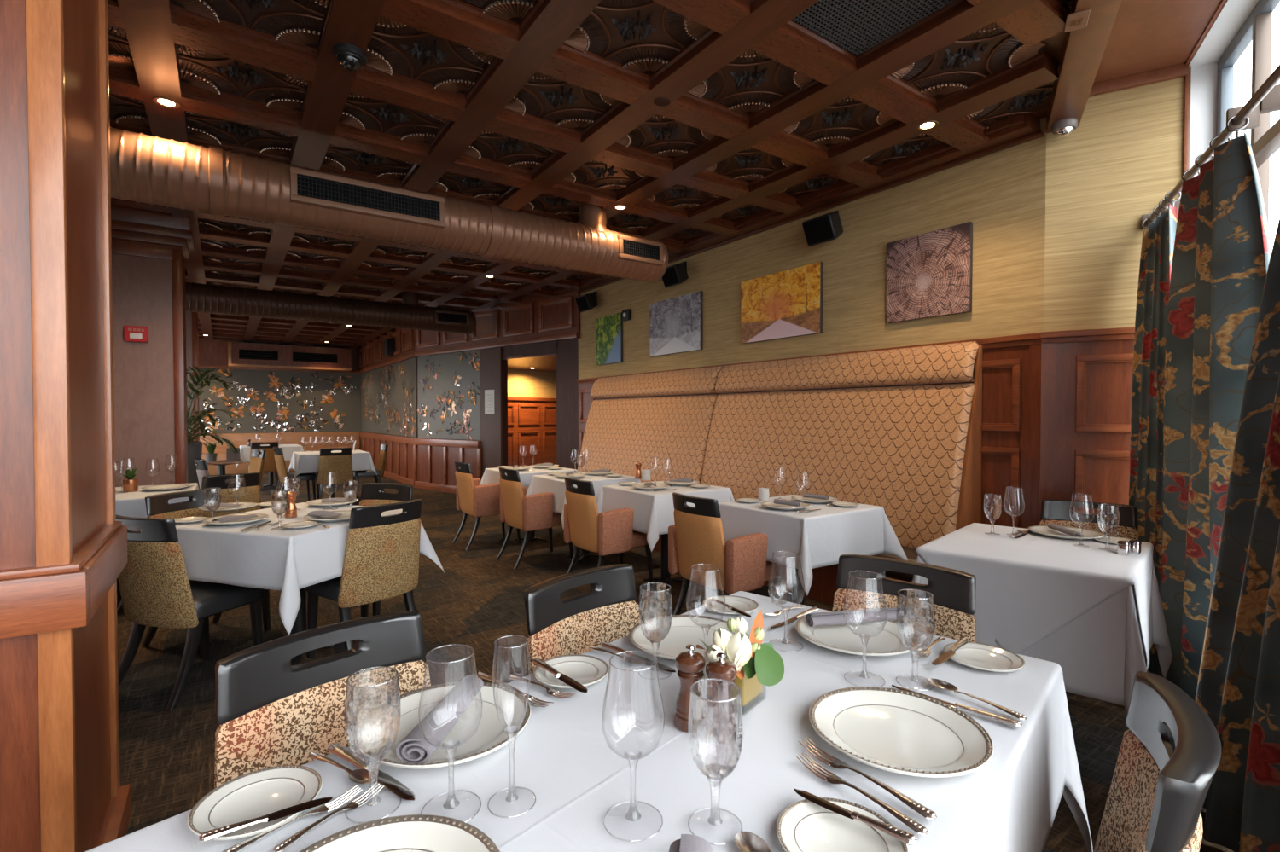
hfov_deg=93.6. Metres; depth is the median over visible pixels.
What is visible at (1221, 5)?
trim
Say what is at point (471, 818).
wine glass
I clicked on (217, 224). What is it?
ceiling panel
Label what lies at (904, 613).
napkin
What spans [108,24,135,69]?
ceiling panel
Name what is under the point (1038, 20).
ceiling beam
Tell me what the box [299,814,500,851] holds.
dinner plate
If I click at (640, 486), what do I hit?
dinner plate
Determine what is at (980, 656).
plate
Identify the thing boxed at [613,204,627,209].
ceiling light
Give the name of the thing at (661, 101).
sprinkler
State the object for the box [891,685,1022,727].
knife
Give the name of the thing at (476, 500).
armchair
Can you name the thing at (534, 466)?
dinner plate
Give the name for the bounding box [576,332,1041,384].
trim
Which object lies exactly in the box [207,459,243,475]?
wooden table
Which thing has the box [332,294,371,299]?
ceiling panel
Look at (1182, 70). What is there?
trim
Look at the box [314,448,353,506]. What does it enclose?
chair
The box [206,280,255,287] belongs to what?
ceiling panel
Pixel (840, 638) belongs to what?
dinner plate
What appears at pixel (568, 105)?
ceiling panel
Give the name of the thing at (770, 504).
dinner plate
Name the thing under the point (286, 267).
ceiling panel
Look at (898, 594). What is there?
bowl
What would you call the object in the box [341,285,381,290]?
ceiling panel
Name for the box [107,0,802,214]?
ceiling beam
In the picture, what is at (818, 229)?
grille
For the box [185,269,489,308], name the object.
ceiling beam
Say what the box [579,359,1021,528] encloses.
trim
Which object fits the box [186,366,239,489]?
potted palm
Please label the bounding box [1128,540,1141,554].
salt shaker
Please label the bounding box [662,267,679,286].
grille
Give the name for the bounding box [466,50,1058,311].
ceiling beam
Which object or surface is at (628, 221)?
ceiling panel
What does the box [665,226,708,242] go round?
ceiling panel
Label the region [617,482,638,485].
plate
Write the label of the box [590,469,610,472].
napkin
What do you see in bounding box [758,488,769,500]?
votive candle
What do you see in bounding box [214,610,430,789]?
chair
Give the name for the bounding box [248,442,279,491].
chair
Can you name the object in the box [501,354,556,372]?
ceiling
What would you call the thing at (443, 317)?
register
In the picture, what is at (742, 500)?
plate
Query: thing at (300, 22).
ceiling panel
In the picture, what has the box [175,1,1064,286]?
ceiling
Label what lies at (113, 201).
ceiling beam
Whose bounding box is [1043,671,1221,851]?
chair
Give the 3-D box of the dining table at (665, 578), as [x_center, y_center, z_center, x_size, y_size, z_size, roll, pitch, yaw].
[0.198,0.842,4.636,0.684,0.736,0.658,-1,1,-35]
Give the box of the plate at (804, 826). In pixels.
[776,797,908,851]
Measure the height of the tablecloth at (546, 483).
0.370 m
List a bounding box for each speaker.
[384,338,395,356]
[575,290,597,312]
[661,261,688,287]
[802,210,843,246]
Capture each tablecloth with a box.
[85,591,1093,851]
[115,482,198,531]
[117,502,444,635]
[234,444,303,466]
[287,449,377,480]
[479,465,577,492]
[525,472,640,529]
[596,481,734,552]
[718,494,907,595]
[911,553,1172,712]
[914,523,1153,669]
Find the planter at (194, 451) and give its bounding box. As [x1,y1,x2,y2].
[187,442,202,489]
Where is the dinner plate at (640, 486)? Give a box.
[630,483,669,490]
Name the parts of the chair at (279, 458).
rail, leg, backrest, leg, seat, leg, leg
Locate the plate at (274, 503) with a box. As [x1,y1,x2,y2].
[256,501,286,506]
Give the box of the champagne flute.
[487,635,535,818]
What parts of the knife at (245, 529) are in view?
handle, blade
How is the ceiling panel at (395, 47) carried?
attached to the ceiling at (1055, 43)
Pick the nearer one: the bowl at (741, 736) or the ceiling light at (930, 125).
the bowl at (741, 736)
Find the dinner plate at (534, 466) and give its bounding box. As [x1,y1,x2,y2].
[531,465,558,468]
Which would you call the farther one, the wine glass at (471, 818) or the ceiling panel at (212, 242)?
the ceiling panel at (212, 242)
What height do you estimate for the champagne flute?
0.229 m
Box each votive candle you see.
[640,470,651,481]
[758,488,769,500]
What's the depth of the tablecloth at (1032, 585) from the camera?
2.24 m
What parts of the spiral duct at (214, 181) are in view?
register frame, register frame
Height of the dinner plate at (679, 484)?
0.026 m
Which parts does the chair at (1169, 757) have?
seat, backrest, rail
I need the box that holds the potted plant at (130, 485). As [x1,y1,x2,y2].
[122,467,138,492]
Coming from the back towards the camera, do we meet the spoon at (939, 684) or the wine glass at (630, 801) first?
the spoon at (939, 684)
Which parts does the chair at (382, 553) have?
leg, seat, leg, leg, backrest, rail, leg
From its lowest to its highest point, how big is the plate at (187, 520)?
0.016 m
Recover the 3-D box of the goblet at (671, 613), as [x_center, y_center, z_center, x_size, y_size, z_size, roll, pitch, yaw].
[0.033,0.432,1.274,0.072,0.184,0.072,0,1,-22]
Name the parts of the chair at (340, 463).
leg, leg, backrest, rail, leg, leg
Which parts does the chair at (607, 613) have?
rail, backrest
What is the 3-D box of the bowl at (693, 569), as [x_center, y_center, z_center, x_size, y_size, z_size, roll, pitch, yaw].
[0.142,0.369,1.298,0.085,0.127,0.085,1,1,35]
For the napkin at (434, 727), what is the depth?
0.98 m
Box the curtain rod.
[1141,64,1279,230]
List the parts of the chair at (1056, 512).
rail, backrest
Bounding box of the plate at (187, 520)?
[174,516,208,523]
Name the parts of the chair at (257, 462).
seat, backrest, rail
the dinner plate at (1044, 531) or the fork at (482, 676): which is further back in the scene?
the dinner plate at (1044, 531)
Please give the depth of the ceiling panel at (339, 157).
4.16 m
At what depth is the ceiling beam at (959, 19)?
3.18 m
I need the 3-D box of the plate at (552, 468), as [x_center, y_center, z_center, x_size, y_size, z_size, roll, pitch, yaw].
[-0.858,0.431,6.082,0.158,0.016,0.158,0,1,10]
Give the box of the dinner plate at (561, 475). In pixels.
[553,473,586,478]
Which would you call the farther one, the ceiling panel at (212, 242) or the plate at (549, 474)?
the ceiling panel at (212, 242)
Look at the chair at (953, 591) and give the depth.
1.82 m
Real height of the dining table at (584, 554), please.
0.736 m
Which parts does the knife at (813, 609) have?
blade, handle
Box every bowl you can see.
[344,677,401,762]
[418,657,482,750]
[492,645,530,733]
[601,663,664,760]
[638,585,672,643]
[686,569,725,628]
[687,695,742,779]
[843,576,887,637]
[896,593,934,651]
[1096,504,1119,534]
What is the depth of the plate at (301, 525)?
2.96 m
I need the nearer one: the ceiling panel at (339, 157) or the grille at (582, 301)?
the ceiling panel at (339, 157)
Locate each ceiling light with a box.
[152,96,180,108]
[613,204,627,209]
[916,120,938,130]
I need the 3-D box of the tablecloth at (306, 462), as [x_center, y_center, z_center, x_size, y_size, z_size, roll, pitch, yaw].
[-4.612,0.566,8.982,1.077,0.351,1.058,-1,1,-35]
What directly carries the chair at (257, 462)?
on the floor
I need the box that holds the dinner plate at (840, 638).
[795,611,920,656]
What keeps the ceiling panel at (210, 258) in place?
attached to the ceiling at (1055, 43)
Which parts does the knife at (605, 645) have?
handle, blade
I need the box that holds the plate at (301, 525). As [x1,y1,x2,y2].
[281,521,318,529]
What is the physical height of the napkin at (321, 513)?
0.022 m
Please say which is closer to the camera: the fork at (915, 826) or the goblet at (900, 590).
the fork at (915, 826)
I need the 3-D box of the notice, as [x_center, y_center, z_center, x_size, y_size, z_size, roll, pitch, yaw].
[-2.360,-0.377,9.425,0.240,0.380,0.004,1,1,39]
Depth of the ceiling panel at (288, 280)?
7.79 m
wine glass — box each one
[418,644,482,822]
[601,651,664,842]
[686,564,725,675]
[768,551,804,651]
[843,570,887,687]
[1069,493,1094,546]
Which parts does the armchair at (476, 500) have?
leg, rail, backrest, arm, leg, arm, leg, leg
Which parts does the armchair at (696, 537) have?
arm, leg, rail, backrest, arm, seat, leg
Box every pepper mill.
[247,438,250,446]
[284,488,296,517]
[634,460,641,478]
[674,645,705,733]
[705,651,737,744]
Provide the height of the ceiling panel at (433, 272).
0.055 m
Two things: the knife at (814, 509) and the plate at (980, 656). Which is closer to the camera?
the plate at (980, 656)
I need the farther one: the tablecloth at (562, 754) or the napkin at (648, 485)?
the napkin at (648, 485)
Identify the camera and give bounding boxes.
[331,43,366,71]
[622,308,630,321]
[1051,117,1077,138]
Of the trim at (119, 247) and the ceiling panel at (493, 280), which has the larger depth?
the ceiling panel at (493, 280)
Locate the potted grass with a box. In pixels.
[204,442,219,461]
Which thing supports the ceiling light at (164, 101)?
attached to the ceiling beam at (147, 23)
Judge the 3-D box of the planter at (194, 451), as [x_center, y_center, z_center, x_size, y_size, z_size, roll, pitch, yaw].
[-5.132,0.680,6.750,0.360,1.000,0.360,-1,1,-35]
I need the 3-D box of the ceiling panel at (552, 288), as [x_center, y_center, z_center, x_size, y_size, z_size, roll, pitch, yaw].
[-1.179,-1.886,8.058,0.440,0.055,0.554,-1,1,-35]
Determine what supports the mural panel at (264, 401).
attached to the wall at (312, 442)
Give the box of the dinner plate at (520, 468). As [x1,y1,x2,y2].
[503,466,529,471]
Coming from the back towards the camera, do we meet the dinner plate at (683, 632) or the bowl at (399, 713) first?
the dinner plate at (683, 632)
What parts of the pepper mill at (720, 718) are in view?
knob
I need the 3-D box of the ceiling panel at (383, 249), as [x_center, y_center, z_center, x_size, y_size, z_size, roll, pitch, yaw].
[-2.491,-1.854,6.270,0.549,0.055,0.554,-1,1,-35]
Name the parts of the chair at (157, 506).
leg, rail, backrest, leg, leg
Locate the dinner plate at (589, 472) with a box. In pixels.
[585,471,616,475]
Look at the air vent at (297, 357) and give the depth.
14.08 m
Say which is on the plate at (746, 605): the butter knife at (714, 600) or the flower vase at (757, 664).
the butter knife at (714, 600)
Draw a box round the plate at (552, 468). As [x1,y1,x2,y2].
[547,467,563,470]
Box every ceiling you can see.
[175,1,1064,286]
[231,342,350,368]
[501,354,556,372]
[1093,0,1221,83]
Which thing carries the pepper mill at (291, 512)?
on the tablecloth at (288, 561)
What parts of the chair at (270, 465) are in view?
backrest, rail, leg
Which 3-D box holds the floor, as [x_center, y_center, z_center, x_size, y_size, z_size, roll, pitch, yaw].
[-3.000,1.216,6.984,7.800,0.080,19.140,-1,1,-35]
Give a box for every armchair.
[452,460,520,551]
[495,467,573,570]
[564,477,653,589]
[668,492,782,615]
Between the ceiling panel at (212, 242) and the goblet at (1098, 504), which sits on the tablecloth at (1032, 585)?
the goblet at (1098, 504)
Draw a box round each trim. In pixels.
[0,521,127,639]
[25,0,120,851]
[110,204,195,259]
[111,238,187,484]
[192,312,200,489]
[198,292,580,373]
[227,342,352,372]
[359,431,481,494]
[552,113,1044,296]
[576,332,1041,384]
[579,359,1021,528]
[1039,326,1134,343]
[1074,353,1133,513]
[1088,63,1191,174]
[1185,0,1227,64]
[1188,0,1258,177]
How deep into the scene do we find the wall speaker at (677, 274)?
6.18 m
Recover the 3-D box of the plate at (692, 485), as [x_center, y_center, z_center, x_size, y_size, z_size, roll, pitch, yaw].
[0.457,0.458,4.554,0.158,0.016,0.158,0,1,1]
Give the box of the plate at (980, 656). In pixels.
[942,642,1025,672]
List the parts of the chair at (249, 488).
rail, backrest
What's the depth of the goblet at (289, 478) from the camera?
3.48 m
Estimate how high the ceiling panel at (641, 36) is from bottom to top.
0.055 m
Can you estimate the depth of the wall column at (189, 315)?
8.23 m
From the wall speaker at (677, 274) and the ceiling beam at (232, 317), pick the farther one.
the ceiling beam at (232, 317)
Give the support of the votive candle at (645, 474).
on the tablecloth at (653, 511)
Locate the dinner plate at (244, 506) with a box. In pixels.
[197,502,257,512]
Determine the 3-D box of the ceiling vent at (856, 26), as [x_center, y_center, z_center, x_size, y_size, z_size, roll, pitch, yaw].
[0.980,-1.786,2.523,0.549,0.018,0.554,-1,1,-35]
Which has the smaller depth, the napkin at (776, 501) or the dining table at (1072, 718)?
the dining table at (1072, 718)
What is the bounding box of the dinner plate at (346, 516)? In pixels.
[303,511,350,522]
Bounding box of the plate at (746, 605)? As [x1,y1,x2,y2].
[702,595,758,614]
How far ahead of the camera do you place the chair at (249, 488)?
4.64 m
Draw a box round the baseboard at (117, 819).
[96,784,131,847]
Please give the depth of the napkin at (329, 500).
3.63 m
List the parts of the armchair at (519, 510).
leg, rail, backrest, arm, leg, arm, leg, seat, leg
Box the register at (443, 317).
[435,309,469,325]
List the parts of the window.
frame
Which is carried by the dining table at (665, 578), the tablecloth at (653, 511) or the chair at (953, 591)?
the tablecloth at (653, 511)
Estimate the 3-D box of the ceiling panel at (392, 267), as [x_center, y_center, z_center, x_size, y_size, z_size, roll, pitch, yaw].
[-2.902,-1.865,6.864,0.549,0.055,0.554,-1,1,-35]
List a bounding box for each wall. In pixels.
[111,253,174,487]
[199,431,362,475]
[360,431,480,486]
[365,338,578,470]
[480,347,502,478]
[507,368,556,466]
[578,117,1046,529]
[1039,76,1184,523]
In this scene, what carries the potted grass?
on the wooden table at (221, 463)
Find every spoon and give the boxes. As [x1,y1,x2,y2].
[308,751,377,784]
[589,645,643,664]
[734,832,770,851]
[926,678,1026,720]
[1009,529,1026,537]
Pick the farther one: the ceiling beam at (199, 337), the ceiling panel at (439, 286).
the ceiling beam at (199, 337)
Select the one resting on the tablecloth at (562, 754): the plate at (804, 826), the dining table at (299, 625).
the plate at (804, 826)
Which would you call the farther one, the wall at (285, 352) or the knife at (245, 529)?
the wall at (285, 352)
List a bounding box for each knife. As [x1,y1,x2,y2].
[198,797,332,843]
[240,521,271,531]
[326,743,415,801]
[532,658,587,692]
[600,642,675,673]
[712,598,750,617]
[769,606,818,629]
[794,788,917,845]
[796,509,820,512]
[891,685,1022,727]
[931,638,968,666]
[1013,529,1032,539]
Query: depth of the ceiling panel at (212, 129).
3.73 m
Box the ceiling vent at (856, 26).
[791,0,954,55]
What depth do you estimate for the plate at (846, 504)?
3.65 m
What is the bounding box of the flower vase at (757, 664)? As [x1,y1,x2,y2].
[695,610,784,706]
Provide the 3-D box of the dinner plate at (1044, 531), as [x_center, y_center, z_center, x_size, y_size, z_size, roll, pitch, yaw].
[1.919,0.486,2.712,0.285,0.026,0.285,-1,1,-42]
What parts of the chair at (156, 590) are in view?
leg, rail, backrest, leg, leg, seat, leg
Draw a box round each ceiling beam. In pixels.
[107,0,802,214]
[108,65,738,235]
[109,117,687,252]
[110,197,611,279]
[117,0,213,340]
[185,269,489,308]
[185,280,462,309]
[197,313,395,332]
[197,318,386,336]
[197,323,379,340]
[197,328,372,343]
[197,331,366,346]
[197,336,360,349]
[198,224,582,289]
[201,244,556,297]
[203,258,522,303]
[243,0,385,343]
[279,0,602,344]
[314,0,819,347]
[348,0,1035,349]
[379,0,883,186]
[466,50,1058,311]
[651,0,989,151]
[966,0,1070,46]
[1046,0,1121,133]
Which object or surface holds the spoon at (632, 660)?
on the tablecloth at (562, 754)
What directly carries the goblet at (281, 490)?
on the tablecloth at (288, 561)
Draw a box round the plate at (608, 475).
[605,474,622,477]
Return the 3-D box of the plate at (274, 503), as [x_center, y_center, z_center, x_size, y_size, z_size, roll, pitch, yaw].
[-2.230,0.474,3.633,0.158,0.016,0.158,0,1,-3]
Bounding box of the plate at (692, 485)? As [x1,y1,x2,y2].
[690,484,710,488]
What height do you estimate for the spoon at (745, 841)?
0.011 m
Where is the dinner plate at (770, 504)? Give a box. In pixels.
[760,500,809,510]
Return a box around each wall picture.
[596,312,622,365]
[649,290,703,356]
[740,261,823,343]
[886,221,972,323]
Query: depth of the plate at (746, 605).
1.71 m
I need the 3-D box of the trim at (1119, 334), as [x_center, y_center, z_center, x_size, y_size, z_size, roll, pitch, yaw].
[2.651,-0.518,3.400,0.650,0.065,0.045,1,1,29]
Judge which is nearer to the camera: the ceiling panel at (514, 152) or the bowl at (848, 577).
the bowl at (848, 577)
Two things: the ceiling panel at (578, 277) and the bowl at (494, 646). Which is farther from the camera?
the ceiling panel at (578, 277)
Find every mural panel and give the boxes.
[198,367,360,434]
[360,357,417,437]
[417,349,480,441]
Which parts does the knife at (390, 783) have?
handle, blade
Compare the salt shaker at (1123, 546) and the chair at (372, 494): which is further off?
the chair at (372, 494)
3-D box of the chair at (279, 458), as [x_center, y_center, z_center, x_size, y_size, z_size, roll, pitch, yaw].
[-5.026,0.723,8.726,0.513,0.845,0.460,-1,1,-40]
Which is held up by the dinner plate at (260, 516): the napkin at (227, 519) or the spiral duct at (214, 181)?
the napkin at (227, 519)
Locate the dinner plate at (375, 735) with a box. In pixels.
[355,681,530,768]
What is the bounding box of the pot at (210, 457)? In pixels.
[205,453,217,461]
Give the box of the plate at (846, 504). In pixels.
[832,501,859,507]
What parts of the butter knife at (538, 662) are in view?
handle, blade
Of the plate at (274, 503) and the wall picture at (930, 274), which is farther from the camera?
the wall picture at (930, 274)
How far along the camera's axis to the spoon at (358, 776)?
0.91 m
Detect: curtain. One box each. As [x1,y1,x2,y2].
[1128,191,1181,674]
[1157,115,1271,700]
[1194,218,1279,851]
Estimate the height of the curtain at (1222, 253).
2.365 m
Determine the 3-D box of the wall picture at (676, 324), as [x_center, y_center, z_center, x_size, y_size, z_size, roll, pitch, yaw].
[0.373,-1.075,6.433,0.034,0.590,0.874,-1,1,-35]
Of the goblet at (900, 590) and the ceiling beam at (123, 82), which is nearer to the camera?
the goblet at (900, 590)
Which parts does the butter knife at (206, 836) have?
handle, blade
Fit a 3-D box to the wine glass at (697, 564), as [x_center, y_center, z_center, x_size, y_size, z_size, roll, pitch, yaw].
[0.142,0.414,1.299,0.085,0.218,0.085,1,1,35]
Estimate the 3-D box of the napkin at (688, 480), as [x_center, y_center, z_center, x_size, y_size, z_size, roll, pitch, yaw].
[0.326,0.425,4.742,0.180,0.029,0.060,0,1,19]
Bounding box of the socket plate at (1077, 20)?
[1064,9,1090,32]
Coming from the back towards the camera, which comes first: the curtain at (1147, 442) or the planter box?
the planter box
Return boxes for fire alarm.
[123,325,148,343]
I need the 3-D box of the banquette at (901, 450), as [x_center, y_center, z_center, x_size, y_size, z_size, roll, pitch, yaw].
[1.244,0.330,4.662,0.630,1.775,2.409,-1,1,-35]
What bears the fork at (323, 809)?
on the tablecloth at (562, 754)
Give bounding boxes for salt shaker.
[1117,541,1130,555]
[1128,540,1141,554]
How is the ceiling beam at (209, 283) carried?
attached to the ceiling at (1055, 43)
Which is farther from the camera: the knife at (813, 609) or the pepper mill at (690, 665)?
the knife at (813, 609)
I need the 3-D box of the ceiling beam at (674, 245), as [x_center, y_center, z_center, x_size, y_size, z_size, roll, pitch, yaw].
[-2.048,-1.794,4.380,6.060,0.090,0.168,-1,1,-35]
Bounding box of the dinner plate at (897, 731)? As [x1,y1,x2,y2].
[808,686,994,778]
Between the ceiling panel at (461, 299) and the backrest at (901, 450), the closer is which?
the backrest at (901, 450)
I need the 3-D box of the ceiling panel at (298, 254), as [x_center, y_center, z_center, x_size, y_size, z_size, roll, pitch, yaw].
[-3.491,-1.857,6.455,0.549,0.055,0.554,-1,1,-35]
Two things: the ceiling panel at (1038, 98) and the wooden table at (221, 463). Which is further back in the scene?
the wooden table at (221, 463)
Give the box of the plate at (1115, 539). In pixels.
[1094,535,1133,545]
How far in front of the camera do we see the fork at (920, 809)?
0.88 m
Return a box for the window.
[1216,0,1279,228]
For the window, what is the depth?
2.70 m
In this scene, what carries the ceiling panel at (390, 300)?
attached to the ceiling at (1055, 43)
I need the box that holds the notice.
[484,389,494,414]
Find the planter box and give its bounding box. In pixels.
[226,448,240,460]
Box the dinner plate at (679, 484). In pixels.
[663,480,698,486]
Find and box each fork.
[221,785,361,851]
[255,520,283,529]
[273,782,383,851]
[315,523,330,529]
[476,672,553,707]
[508,674,575,698]
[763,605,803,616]
[796,752,928,835]
[797,737,936,820]
[914,636,945,657]
[1105,532,1120,541]
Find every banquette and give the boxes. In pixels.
[577,366,721,552]
[700,341,983,605]
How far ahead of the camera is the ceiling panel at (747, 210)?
5.17 m
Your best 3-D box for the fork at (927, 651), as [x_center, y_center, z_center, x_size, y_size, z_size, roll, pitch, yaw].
[0.677,0.515,1.398,0.020,0.009,0.170,1,1,43]
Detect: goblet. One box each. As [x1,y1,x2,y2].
[203,487,221,524]
[271,489,288,529]
[285,477,300,510]
[343,480,357,505]
[344,666,401,824]
[638,582,672,680]
[687,679,742,845]
[895,589,934,691]
[983,494,1001,534]
[1096,504,1119,549]
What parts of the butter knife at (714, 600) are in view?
handle, blade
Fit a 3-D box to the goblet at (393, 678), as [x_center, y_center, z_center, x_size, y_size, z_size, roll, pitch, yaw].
[-0.372,0.440,0.838,0.072,0.184,0.072,0,1,-7]
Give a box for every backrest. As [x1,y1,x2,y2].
[577,394,719,483]
[700,383,974,549]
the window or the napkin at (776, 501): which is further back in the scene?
the napkin at (776, 501)
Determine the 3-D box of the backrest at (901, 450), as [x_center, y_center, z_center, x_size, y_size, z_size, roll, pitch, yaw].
[1.354,0.259,4.745,0.355,1.103,2.397,-1,1,-35]
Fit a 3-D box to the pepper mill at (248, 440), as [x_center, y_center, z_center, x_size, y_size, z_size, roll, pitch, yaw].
[-6.903,0.288,10.614,0.053,0.142,0.053,0,1,5]
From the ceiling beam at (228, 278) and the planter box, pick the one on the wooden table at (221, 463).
the planter box
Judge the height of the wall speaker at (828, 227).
0.262 m
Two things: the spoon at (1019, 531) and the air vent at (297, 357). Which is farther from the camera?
the air vent at (297, 357)
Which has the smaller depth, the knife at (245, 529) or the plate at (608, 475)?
the knife at (245, 529)
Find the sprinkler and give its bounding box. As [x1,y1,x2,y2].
[654,97,669,106]
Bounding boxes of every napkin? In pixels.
[201,502,241,508]
[211,514,257,523]
[308,510,343,517]
[320,498,356,503]
[395,674,483,763]
[536,463,553,465]
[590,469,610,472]
[643,482,657,487]
[669,478,692,482]
[669,834,713,851]
[773,499,800,506]
[802,493,828,500]
[805,606,914,627]
[1047,523,1083,537]
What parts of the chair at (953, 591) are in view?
backrest, rail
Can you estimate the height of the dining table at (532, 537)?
0.736 m
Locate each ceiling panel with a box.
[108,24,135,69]
[109,93,149,126]
[170,0,329,48]
[176,43,308,111]
[185,110,294,156]
[198,217,271,235]
[201,238,266,251]
[203,255,261,266]
[204,268,259,277]
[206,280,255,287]
[273,287,316,293]
[276,277,323,284]
[281,265,331,273]
[285,250,342,261]
[292,232,354,247]
[321,144,413,180]
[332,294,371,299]
[338,92,447,144]
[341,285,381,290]
[349,273,394,281]
[360,260,408,270]
[365,16,494,94]
[373,244,427,257]
[387,299,420,303]
[399,290,434,296]
[411,281,449,288]
[427,269,469,278]
[431,171,511,199]
[436,304,466,308]
[444,256,491,266]
[451,296,482,302]
[459,0,535,23]
[462,129,557,169]
[466,288,500,294]
[485,278,522,285]
[505,71,618,130]
[506,266,548,274]
[523,193,580,216]
[537,285,560,290]
[563,159,646,191]
[563,274,587,281]
[564,0,709,75]
[605,211,663,230]
[616,114,716,158]
[645,183,721,209]
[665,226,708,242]
[687,48,813,115]
[704,146,793,181]
[715,203,766,221]
[777,173,841,198]
[783,96,894,146]
[857,133,942,168]
[890,22,1049,98]
[965,80,1054,127]
[1061,0,1072,9]
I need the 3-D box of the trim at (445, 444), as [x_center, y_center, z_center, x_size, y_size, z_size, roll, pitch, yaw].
[-4.981,0.638,12.249,0.432,0.890,7.275,-1,1,-39]
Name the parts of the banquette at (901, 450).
seat, panel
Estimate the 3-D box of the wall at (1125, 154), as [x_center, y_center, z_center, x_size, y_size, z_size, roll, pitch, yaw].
[2.682,-0.361,3.449,0.640,3.200,0.114,1,1,29]
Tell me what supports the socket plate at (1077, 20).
attached to the ceiling beam at (1083, 49)
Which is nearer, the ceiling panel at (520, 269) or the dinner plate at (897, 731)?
the dinner plate at (897, 731)
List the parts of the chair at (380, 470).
leg, leg, seat, leg, backrest, rail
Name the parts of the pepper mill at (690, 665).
knob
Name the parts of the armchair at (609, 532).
arm, leg, rail, backrest, leg, arm, leg, seat, leg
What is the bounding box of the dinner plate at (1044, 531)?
[1027,525,1105,540]
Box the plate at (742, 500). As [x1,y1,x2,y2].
[735,498,761,503]
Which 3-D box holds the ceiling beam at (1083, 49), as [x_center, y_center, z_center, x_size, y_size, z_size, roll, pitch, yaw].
[0.761,-1.789,0.497,0.155,0.240,6.900,1,1,29]
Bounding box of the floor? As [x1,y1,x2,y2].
[116,471,1233,851]
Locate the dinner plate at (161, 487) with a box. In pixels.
[141,483,190,491]
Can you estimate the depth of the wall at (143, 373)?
5.03 m
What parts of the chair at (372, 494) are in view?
leg, leg, backrest, rail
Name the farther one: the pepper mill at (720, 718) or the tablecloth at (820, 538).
the tablecloth at (820, 538)
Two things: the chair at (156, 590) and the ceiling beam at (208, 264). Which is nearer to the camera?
the chair at (156, 590)
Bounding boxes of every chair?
[116,514,264,712]
[141,488,270,655]
[193,458,209,489]
[201,472,260,516]
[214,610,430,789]
[225,449,266,509]
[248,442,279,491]
[273,447,316,506]
[303,499,427,659]
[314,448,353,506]
[315,482,418,628]
[352,443,388,499]
[523,564,641,674]
[832,554,976,642]
[1039,499,1138,541]
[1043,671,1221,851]
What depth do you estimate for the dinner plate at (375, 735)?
1.04 m
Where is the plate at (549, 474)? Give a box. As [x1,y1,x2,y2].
[546,472,563,475]
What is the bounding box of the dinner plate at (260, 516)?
[202,513,268,525]
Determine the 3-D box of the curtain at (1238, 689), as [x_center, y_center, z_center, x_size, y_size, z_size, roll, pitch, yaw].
[1.600,0.082,1.340,0.206,2.365,1.362,0,1,26]
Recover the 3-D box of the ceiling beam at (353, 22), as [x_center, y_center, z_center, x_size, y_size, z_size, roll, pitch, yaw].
[-4.317,-1.840,7.018,0.168,0.090,16.695,-1,1,-35]
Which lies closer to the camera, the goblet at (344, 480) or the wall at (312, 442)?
the goblet at (344, 480)
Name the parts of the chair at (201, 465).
rail, backrest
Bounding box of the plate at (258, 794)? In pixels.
[187,765,322,840]
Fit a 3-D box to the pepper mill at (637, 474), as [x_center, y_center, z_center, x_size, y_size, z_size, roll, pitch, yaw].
[-0.015,0.377,5.203,0.058,0.155,0.058,0,1,16]
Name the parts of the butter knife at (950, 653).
blade, handle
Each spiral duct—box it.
[110,126,668,282]
[185,281,475,334]
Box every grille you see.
[576,296,588,311]
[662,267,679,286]
[802,215,832,244]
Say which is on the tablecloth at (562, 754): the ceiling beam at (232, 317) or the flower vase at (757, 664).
the flower vase at (757, 664)
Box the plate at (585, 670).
[533,654,609,688]
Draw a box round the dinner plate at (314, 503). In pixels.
[306,497,358,506]
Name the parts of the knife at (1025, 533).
blade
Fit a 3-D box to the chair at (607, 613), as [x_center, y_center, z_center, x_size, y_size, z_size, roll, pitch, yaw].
[-0.019,0.850,1.574,0.513,0.845,0.460,1,1,42]
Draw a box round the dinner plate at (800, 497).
[791,494,837,503]
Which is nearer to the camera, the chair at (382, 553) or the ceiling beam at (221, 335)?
the chair at (382, 553)
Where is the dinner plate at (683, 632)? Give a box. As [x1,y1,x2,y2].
[628,615,749,660]
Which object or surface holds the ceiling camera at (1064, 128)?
attached to the ceiling beam at (1083, 49)
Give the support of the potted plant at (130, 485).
on the tablecloth at (130, 504)
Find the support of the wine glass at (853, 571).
on the tablecloth at (562, 754)
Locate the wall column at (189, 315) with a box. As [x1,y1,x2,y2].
[186,311,192,442]
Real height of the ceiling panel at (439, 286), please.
0.052 m
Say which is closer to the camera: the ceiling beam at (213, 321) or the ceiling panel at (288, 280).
the ceiling panel at (288, 280)
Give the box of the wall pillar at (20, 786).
[0,0,110,851]
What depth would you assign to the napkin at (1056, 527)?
2.67 m
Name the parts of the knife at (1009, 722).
blade, handle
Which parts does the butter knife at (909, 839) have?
blade, handle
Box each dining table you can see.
[116,578,121,596]
[262,471,275,488]
[290,587,334,663]
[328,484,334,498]
[515,530,547,542]
[566,548,599,562]
[643,534,682,588]
[791,567,804,605]
[1069,715,1076,721]

